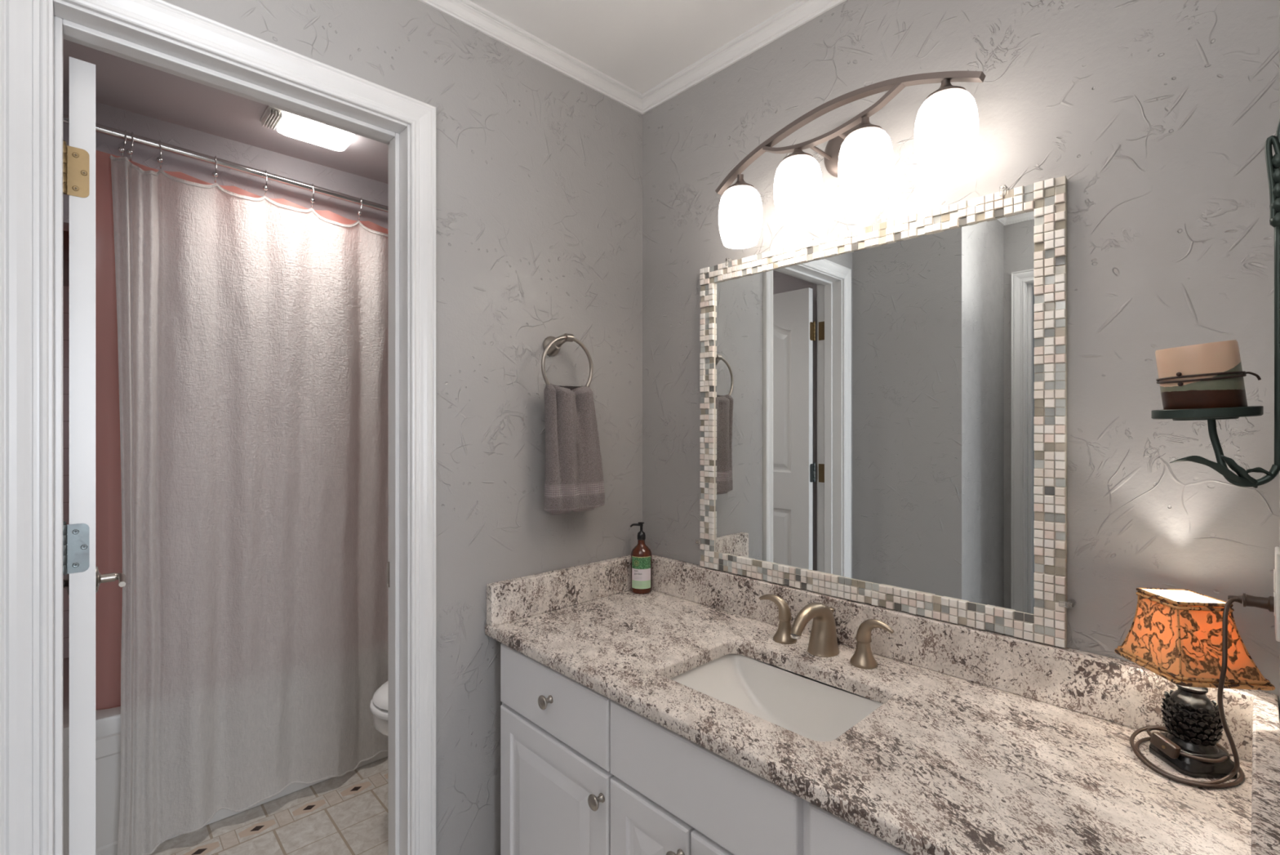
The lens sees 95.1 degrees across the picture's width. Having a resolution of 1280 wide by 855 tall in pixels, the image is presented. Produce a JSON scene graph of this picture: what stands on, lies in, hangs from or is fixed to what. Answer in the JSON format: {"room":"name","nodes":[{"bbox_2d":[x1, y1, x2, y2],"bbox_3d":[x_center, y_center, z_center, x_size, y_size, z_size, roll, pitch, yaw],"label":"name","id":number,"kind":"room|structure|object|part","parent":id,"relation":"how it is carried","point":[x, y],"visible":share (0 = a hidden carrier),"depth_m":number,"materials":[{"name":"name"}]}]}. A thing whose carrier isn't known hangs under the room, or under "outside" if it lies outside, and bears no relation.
{"room":"bathroom","nodes":[
{"label":"bathroom","id":0,"kind":"room"},
{"bbox_2d":[62,230,69,285],"bbox_3d":[-1.780,-0.790,2.856,1.530,0.460,0.100,0,0,-43],"label":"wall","id":1,"kind":"structure","parent":0,"point":[65,233],"depth_m":2.32,"materials":[{"name":"grey paint"}]},
{"bbox_2d":[62,285,69,658],"bbox_3d":[-1.524,0.404,2.586,1.530,1.928,0.845,0,0,-43],"label":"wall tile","id":2,"kind":"structure","parent":1,"relation":"attached to","point":[65,288],"depth_m":2.31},
{"bbox_2d":[62,92,387,231],"bbox_3d":[-1.270,-0.823,2.319,1.530,0.394,0.110,0,0,-43],"label":"wall header","id":3,"kind":"structure","parent":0,"point":[323,176],"depth_m":2.08,"materials":[{"name":"grey paint"}]},
{"bbox_2d":[151,756,387,854],"bbox_3d":[-0.404,1.418,-0.126,3.900,0.100,6.320,0,0,-43],"label":"floor","id":4,"kind":"structure","parent":0,"point":[347,814],"depth_m":2.01,"materials":[{"name":"tile"}]},
{"bbox_2d":[62,657,387,854],"bbox_3d":[-1.482,1.139,2.537,1.517,0.459,0.758,0,0,-43],"label":"bathtub","id":5,"kind":"object","parent":4,"relation":"on","point":[108,721],"visible":0.07,"depth_m":1.84,"materials":[{"name":"ceramic"}]},
{"bbox_2d":[369,680,387,736],"bbox_3d":[-0.622,0.986,2.204,0.743,0.765,0.460,0,0,-43],"label":"toilet","id":6,"kind":"object","parent":4,"relation":"on","point":[379,703],"visible":0.09,"depth_m":1.95,"materials":[{"name":"ceramic"}]},
{"bbox_3d":[-0.694,0.948,2.136,0.545,0.023,0.380,0,0,-44],"label":"seat","id":7,"kind":"part","parent":6,"relation":"part of","materials":[{"name":"plastic"}]},
{"bbox_3d":[-0.683,0.909,2.146,0.557,0.045,0.362,0,0,-44],"label":"lid","id":8,"kind":"part","parent":6,"relation":"part of","materials":[{"name":"plastic"}]},
{"bbox_3d":[-0.679,1.165,2.150,0.565,0.405,0.366,0,0,-44],"label":"bowl","id":9,"kind":"part","parent":6,"relation":"part of","materials":[{"name":"ceramic"}]},
{"bbox_2d":[500,643,910,854],"bbox_3d":[0.276,0.945,1.145,0.556,0.846,1.318,0,0,-43],"label":"vanity cabinet","id":10,"kind":"object","parent":4,"relation":"on","point":[583,772],"visible":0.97,"depth_m":1.11,"materials":[{"name":"white paint"}]},
{"bbox_3d":[-0.204,0.593,1.267,0.028,0.030,0.030,0,0,-44],"label":"knob","id":11,"kind":"part","parent":10,"relation":"part of","materials":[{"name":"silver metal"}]},
{"bbox_3d":[-0.197,0.601,1.293,0.019,0.142,0.407,0,0,-44],"label":"drawer","id":12,"kind":"part","parent":10,"relation":"part of","materials":[{"name":"white paint"}]},
{"bbox_3d":[-0.197,0.963,1.293,0.019,0.561,0.407,0,0,-44],"label":"cabinet door","id":13,"kind":"part","parent":10,"relation":"part of","materials":[{"name":"white paint"}]},
{"bbox_3d":[-0.085,0.728,1.141,0.028,0.030,0.030,0,0,-44],"label":"knob","id":14,"kind":"part","parent":10,"relation":"part of","materials":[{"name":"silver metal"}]},
{"bbox_3d":[0.017,0.963,1.068,0.019,0.561,0.203,0,0,-44],"label":"cabinet door","id":15,"kind":"part","parent":10,"relation":"part of","materials":[{"name":"white paint"}]},
{"bbox_3d":[0.061,0.728,0.988,0.028,0.030,0.030,0,0,-44],"label":"knob","id":16,"kind":"part","parent":10,"relation":"part of","materials":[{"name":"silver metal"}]},
{"bbox_3d":[0.089,0.601,0.992,0.019,0.142,0.411,0,0,-44],"label":"false drawer","id":17,"kind":"part","parent":10,"relation":"part of","materials":[{"name":"white paint"}]},
{"bbox_3d":[0.161,0.963,0.917,0.019,0.561,0.203,0,0,-44],"label":"cabinet door","id":18,"kind":"part","parent":10,"relation":"part of","materials":[{"name":"white paint"}]},
{"bbox_3d":[0.384,0.601,0.682,0.019,0.142,0.407,0,0,-44],"label":"drawer","id":19,"kind":"part","parent":10,"relation":"part of","materials":[{"name":"white paint"}]},
{"bbox_2d":[484,554,1279,854],"bbox_3d":[0.274,0.455,1.159,0.544,0.128,1.347,0,0,-43],"label":"countertop","id":20,"kind":"structure","parent":10,"relation":"on","point":[979,741],"depth_m":0.96,"materials":[{"name":"stone"}]},
{"bbox_2d":[630,521,652,594],"bbox_3d":[0.004,0.387,1.750,0.064,0.207,0.063,0,0,-43],"label":"lotion bottle","id":21,"kind":"object","parent":20,"relation":"on","point":[641,554],"visible":1,"depth_m":1.73,"materials":[{"name":"brown glass"}]},
{"bbox_2d":[669,653,882,741],"bbox_3d":[0.252,0.584,1.131,0.270,0.128,0.388,0,0,-43],"label":"sink","id":22,"kind":"object","parent":20,"relation":"in","point":[809,708],"visible":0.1,"depth_m":1.25,"materials":[{"name":"ceramic"}]},
{"bbox_2d":[759,593,893,669],"bbox_3d":[0.376,0.435,1.260,0.158,0.113,0.319,0,0,-43],"label":"faucet","id":23,"kind":"object","parent":20,"relation":"on","point":[823,642],"visible":1,"depth_m":1.26,"materials":[{"name":"brown metal"}]},
{"bbox_3d":[0.317,0.416,1.368,0.032,0.051,0.081,0,0,-44],"label":"lever","id":24,"kind":"part","parent":23,"relation":"part of","materials":[{"name":"brown metal"}]},
{"bbox_3d":[0.335,0.468,1.350,0.054,0.047,0.054,0,0,-44],"label":"handle","id":25,"kind":"part","parent":23,"relation":"part of","materials":[{"name":"brown metal"}]},
{"bbox_3d":[0.375,0.435,1.259,0.153,0.113,0.066,0,0,-44],"label":"spout","id":26,"kind":"part","parent":23,"relation":"part of","materials":[{"name":"brown metal"}]},
{"bbox_3d":[0.427,0.432,1.308,0.017,0.058,0.017,0,0,-44],"label":"lift rod","id":27,"kind":"part","parent":23,"relation":"part of","materials":[{"name":"brown metal"}]},
{"bbox_3d":[0.464,0.468,1.214,0.054,0.047,0.054,0,0,-44],"label":"handle","id":28,"kind":"part","parent":23,"relation":"part of","materials":[{"name":"brown metal"}]},
{"bbox_3d":[0.481,0.416,1.196,0.032,0.051,0.081,0,0,-44],"label":"lever","id":29,"kind":"part","parent":23,"relation":"part of","materials":[{"name":"brown metal"}]},
{"bbox_2d":[1114,587,1275,788],"bbox_3d":[0.797,0.359,0.842,0.137,0.263,0.154,0,0,4],"label":"table lamp","id":30,"kind":"object","parent":20,"relation":"on","point":[1190,639],"visible":1,"depth_m":0.82,"materials":[{"name":"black fabric"}]},
{"bbox_3d":[0.796,0.467,0.887,0.070,0.019,0.029,0,0,-6],"label":"cord","id":31,"kind":"part","parent":30,"relation":"part of","materials":[{"name":"brown plastic"}]},
{"bbox_2d":[1149,731,1181,758],"bbox_3d":[0.760,0.460,0.847,0.012,0.025,0.036,0,0,-12],"label":"switch","id":32,"kind":"object","parent":30,"relation":"attached to","point":[1170,747],"depth_m":0.85,"materials":[{"name":"brown plastic"}]},
{"bbox_3d":[0.797,0.252,0.859,0.079,0.013,0.079,0,0,4],"label":"trim","id":33,"kind":"part","parent":30,"relation":"part of","materials":[{"name":"fabric"}]},
{"bbox_3d":[0.788,0.362,0.848,0.146,0.254,0.122,0,0,-44],"label":"cord","id":34,"kind":"part","parent":30,"relation":"part of","materials":[{"name":"brown plastic"}]},
{"bbox_3d":[0.802,0.300,0.855,0.119,0.106,0.119,0,0,4],"label":"lamp shade","id":35,"kind":"part","parent":30,"relation":"part of","materials":[{"name":"fabric"}]},
{"bbox_3d":[0.802,0.348,0.855,0.128,0.014,0.128,0,0,4],"label":"trim","id":36,"kind":"part","parent":30,"relation":"part of","materials":[{"name":"brown fabric"}]},
{"bbox_2d":[163,0,642,854],"bbox_3d":[-0.465,0.174,1.471,1.730,2.388,0.120,0,0,-43],"label":"wall","id":37,"kind":"structure","parent":0,"point":[539,171],"depth_m":1.48,"materials":[{"name":"grey paint"}]},
{"bbox_2d":[62,56,126,854],"bbox_3d":[-1.196,0.345,1.256,0.155,2.022,0.555,0,0,-43],"label":"door","id":38,"kind":"structure","parent":37,"relation":"in","point":[82,580],"depth_m":1.06,"materials":[{"name":"white paint"}]},
{"bbox_3d":[-1.359,0.371,1.359,0.060,0.066,0.128,0,0,-44],"label":"lever","id":39,"kind":"part","parent":38,"relation":"part of","materials":[{"name":"metal"}]},
{"bbox_3d":[-1.290,0.371,1.424,0.060,0.066,0.128,0,0,-44],"label":"lever","id":40,"kind":"part","parent":38,"relation":"part of","materials":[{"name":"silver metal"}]},
{"bbox_2d":[0,0,435,854],"bbox_3d":[-0.728,0.311,1.127,0.691,2.113,0.018,0,0,-43],"label":"trim","id":41,"kind":"structure","parent":37,"relation":"attached to","point":[24,24],"depth_m":0.92,"materials":[{"name":"white paint"}]},
{"bbox_2d":[48,0,409,854],"bbox_3d":[-0.775,0.335,1.177,0.599,2.067,0.120,0,0,-43],"label":"trim","id":42,"kind":"structure","parent":37,"relation":"attached to","point":[68,21],"depth_m":1.17,"materials":[{"name":"white paint"}]},
{"bbox_3d":[-0.597,0.353,1.402,0.005,0.060,0.030,0,0,-43],"label":"strike plate","id":43,"kind":"part","parent":42,"relation":"part of","materials":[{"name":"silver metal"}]},
{"bbox_2d":[541,333,593,397],"bbox_3d":[-0.208,-0.164,1.585,0.170,0.175,0.066,0,0,-43],"label":"towel ring","id":44,"kind":"object","parent":37,"relation":"attached to","point":[552,345],"visible":0.88,"depth_m":1.57,"materials":[{"name":"silver metal"}]},
{"bbox_2d":[62,0,798,183],"bbox_3d":[-0.415,-1.070,-0.136,3.870,0.100,6.320,0,0,-43],"label":"ceiling","id":45,"kind":"structure","parent":0,"point":[639,44],"depth_m":1.62,"materials":[{"name":"white paint"}]},
{"bbox_2d":[259,105,355,151],"bbox_3d":[-1.119,-1.002,1.978,0.260,0.037,0.133,0,0,-43],"label":"recessed light","id":46,"kind":"object","parent":45,"relation":"in","point":[288,124],"visible":0.91,"depth_m":1.95,"materials":[{"name":"beige plastic"}]},
{"bbox_2d":[262,108,282,129],"bbox_3d":[-1.198,-1.002,1.904,0.035,0.017,0.113,0,0,-44],"label":"grille","id":47,"kind":"object","parent":46,"relation":"attached to","point":[273,117],"depth_m":1.89,"materials":[{"name":"beige plastic"}]},
{"bbox_2d":[543,382,604,515],"bbox_3d":[-0.174,0.057,1.585,0.076,0.346,0.190,0,0,44],"label":"hand towel","id":48,"kind":"object","parent":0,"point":[574,481],"visible":1,"depth_m":1.54,"materials":[{"name":"fabric"}]},
{"bbox_2d":[642,0,1279,708],"bbox_3d":[0.543,0.174,1.345,0.100,2.388,1.450,0,0,-43],"label":"wall","id":49,"kind":"structure","parent":0,"point":[1157,117],"depth_m":1.01,"materials":[{"name":"grey paint"}]},
{"bbox_2d":[417,0,845,114],"bbox_3d":[-0.039,-1.001,0.862,1.410,0.038,1.350,0,0,-43],"label":"trim","id":50,"kind":"structure","parent":49,"relation":"attached to","point":[467,12],"depth_m":1.54,"materials":[{"name":"white paint"}]},
{"bbox_2d":[715,71,985,248],"bbox_3d":[0.425,-0.569,1.271,0.172,0.250,0.599,0,0,-43],"label":"vanity light","id":51,"kind":"object","parent":49,"relation":"attached to","point":[858,152],"visible":1,"depth_m":1.18,"materials":[{"name":"white glass"}]},
{"bbox_3d":[0.243,-0.510,1.415,0.106,0.132,0.106,0,0,-44],"label":"lamp shade","id":52,"kind":"part","parent":51,"relation":"part of","materials":[{"name":"white glass"}]},
{"bbox_3d":[0.351,-0.529,1.301,0.106,0.132,0.106,0,0,-44],"label":"lamp shade","id":53,"kind":"part","parent":51,"relation":"part of","materials":[{"name":"white glass"}]},
{"bbox_3d":[0.405,-0.623,1.321,0.098,0.009,0.009,0,0,-44],"label":"post","id":54,"kind":"part","parent":51,"relation":"part of","materials":[{"name":"silver metal"}]},
{"bbox_3d":[0.452,-0.626,1.271,0.098,0.009,0.009,0,0,-44],"label":"post","id":55,"kind":"part","parent":51,"relation":"part of","materials":[{"name":"silver metal"}]},
{"bbox_3d":[0.458,-0.531,1.188,0.106,0.132,0.106,0,0,-44],"label":"lamp shade","id":56,"kind":"part","parent":51,"relation":"part of","materials":[{"name":"white glass"}]},
{"bbox_3d":[0.563,-0.543,1.077,0.106,0.132,0.106,0,0,-44],"label":"lamp shade","id":57,"kind":"part","parent":51,"relation":"part of","materials":[{"name":"white glass"}]},
{"bbox_2d":[695,175,1076,648],"bbox_3d":[0.462,-0.033,1.338,0.027,0.843,0.867,0,0,-43],"label":"mirror","id":58,"kind":"object","parent":49,"relation":"attached to","point":[883,406],"visible":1,"depth_m":1.24,"materials":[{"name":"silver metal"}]},
{"bbox_2d":[651,554,1278,761],"bbox_3d":[0.461,0.441,1.336,0.028,0.100,1.347,0,0,-44],"label":"backsplash","id":59,"kind":"structure","parent":49,"relation":"attached to","point":[1121,691],"depth_m":1.11,"materials":[{"name":"stone"}]},
{"bbox_2d":[1279,0,1279,719],"bbox_3d":[0.246,0.174,0.133,2.000,2.388,0.100,0,0,-43],"label":"wall","id":60,"kind":"structure","parent":0,"point":[1279,0],"depth_m":0.84,"materials":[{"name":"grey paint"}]},
{"bbox_2d":[1151,118,1279,488],"bbox_3d":[0.675,-0.139,0.696,0.096,0.417,0.101,0,0,-2],"label":"candle sconce","id":61,"kind":"object","parent":60,"relation":"attached to","point":[1273,162],"visible":0.98,"depth_m":0.66,"materials":[{"name":"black metal"}]},
{"bbox_2d":[1151,405,1263,420],"bbox_3d":[0.674,-0.017,0.699,0.096,0.017,0.096,0,0,-44],"label":"tray","id":62,"kind":"object","parent":61,"relation":"on","point":[1218,413],"depth_m":0.67,"materials":[{"name":"black metal"}]},
{"bbox_2d":[1155,339,1261,409],"bbox_3d":[0.668,-0.059,0.699,0.083,0.086,0.078,0,0,-19],"label":"pillar candle","id":63,"kind":"object","parent":61,"relation":"on","point":[1206,375],"visible":0.92,"depth_m":0.67,"materials":[{"name":"wax"}]},
{"bbox_3d":[0.695,-0.082,0.673,0.014,0.300,0.061,0,0,-44],"label":"stem","id":64,"kind":"part","parent":61,"relation":"part of","materials":[{"name":"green metal"}]},
{"bbox_2d":[1273,546,1279,641],"bbox_3d":[0.858,0.223,0.788,0.070,0.115,0.006,0,0,-43],"label":"wall outlet","id":65,"kind":"object","parent":60,"relation":"attached to","point":[1277,571],"visible":0.99,"depth_m":0.77,"materials":[{"name":"beige plastic"}]},
{"bbox_2d":[1273,568,1275,592],"bbox_3d":[0.857,0.207,0.790,0.034,0.027,0.002,0,0,-43],"label":"receptacle","id":66,"kind":"object","parent":65,"relation":"attached to","point":[1274,570],"depth_m":0.78,"materials":[{"name":"beige plastic"}]},
{"bbox_2d":[1273,591,1275,615],"bbox_3d":[0.857,0.238,0.790,0.034,0.027,0.002,0,0,-43],"label":"receptacle","id":67,"kind":"object","parent":65,"relation":"attached to","point":[1274,593],"depth_m":0.78,"materials":[{"name":"beige plastic"}]},
{"bbox_3d":[-1.752,0.174,1.642,0.100,2.388,1.900,0,0,-44],"label":"wall","id":68,"kind":"structure","parent":0,"visible":0},
{"bbox_2d":[62,113,387,212],"bbox_3d":[-1.195,-0.899,2.240,1.530,0.106,0.060,0,0,-43],"label":"curtain rod","id":69,"kind":"object","parent":68,"relation":"attached to","point":[100,128],"visible":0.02,"depth_m":2.02,"materials":[{"name":"silver metal"}]},
{"bbox_2d":[118,129,127,156],"bbox_3d":[-1.616,-0.888,1.833,0.019,0.092,0.047,0,0,-23],"label":"curtain hook","id":70,"kind":"object","parent":69,"relation":"hanging from","point":[121,148],"visible":1,"depth_m":1.82,"materials":[{"name":"silver metal"}]},
{"bbox_2d":[95,150,387,710],"bbox_3d":[-1.224,0.055,2.326,1.394,1.826,0.142,0,0,-43],"label":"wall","id":71,"kind":"structure","parent":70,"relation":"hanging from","point":[108,540],"depth_m":1.91,"materials":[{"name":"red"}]},
{"bbox_2d":[126,132,133,160],"bbox_3d":[-1.604,-0.887,1.845,0.017,0.092,0.046,0,0,-27],"label":"curtain hook","id":72,"kind":"object","parent":69,"relation":"hanging from","point":[129,151],"visible":1,"depth_m":1.84,"materials":[{"name":"silver metal"}]},
{"bbox_2d":[156,139,163,168],"bbox_3d":[-1.554,-0.885,1.892,0.017,0.092,0.045,0,0,-43],"label":"curtain hook","id":73,"kind":"object","parent":69,"relation":"hanging from","point":[159,159],"visible":1,"depth_m":1.88,"materials":[{"name":"silver metal"}]},
{"bbox_2d":[212,155,217,182],"bbox_3d":[-1.449,-0.881,1.992,0.017,0.092,0.045,0,0,-43],"label":"curtain hook","id":74,"kind":"object","parent":69,"relation":"hanging from","point":[215,174],"visible":0.98,"depth_m":1.98,"materials":[{"name":"silver metal"}]},
{"bbox_2d":[109,154,387,854],"bbox_3d":[-1.147,0.260,2.275,0.086,2.209,1.358,0,0,45],"label":"shower curtain","id":75,"kind":"object","parent":69,"relation":"hanging from","point":[252,332],"visible":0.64,"depth_m":2.02,"materials":[{"name":"white fabric"}]},
{"bbox_2d":[262,169,267,195],"bbox_3d":[-1.343,-0.876,2.092,0.018,0.092,0.045,0,0,-43],"label":"curtain hook","id":76,"kind":"object","parent":69,"relation":"hanging from","point":[264,187],"visible":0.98,"depth_m":2.08,"materials":[{"name":"silver metal"}]},
{"bbox_2d":[310,183,315,207],"bbox_3d":[-1.233,-0.872,2.196,0.018,0.092,0.045,0,0,-43],"label":"curtain hook","id":77,"kind":"object","parent":69,"relation":"hanging from","point":[312,200],"visible":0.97,"depth_m":2.19,"materials":[{"name":"silver metal"}]},
{"bbox_2d":[357,197,362,219],"bbox_3d":[-1.108,-0.867,2.315,0.019,0.092,0.047,0,0,-23],"label":"curtain hook","id":78,"kind":"object","parent":69,"relation":"hanging from","point":[359,212],"visible":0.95,"depth_m":2.31,"materials":[{"name":"silver metal"}]}
]}

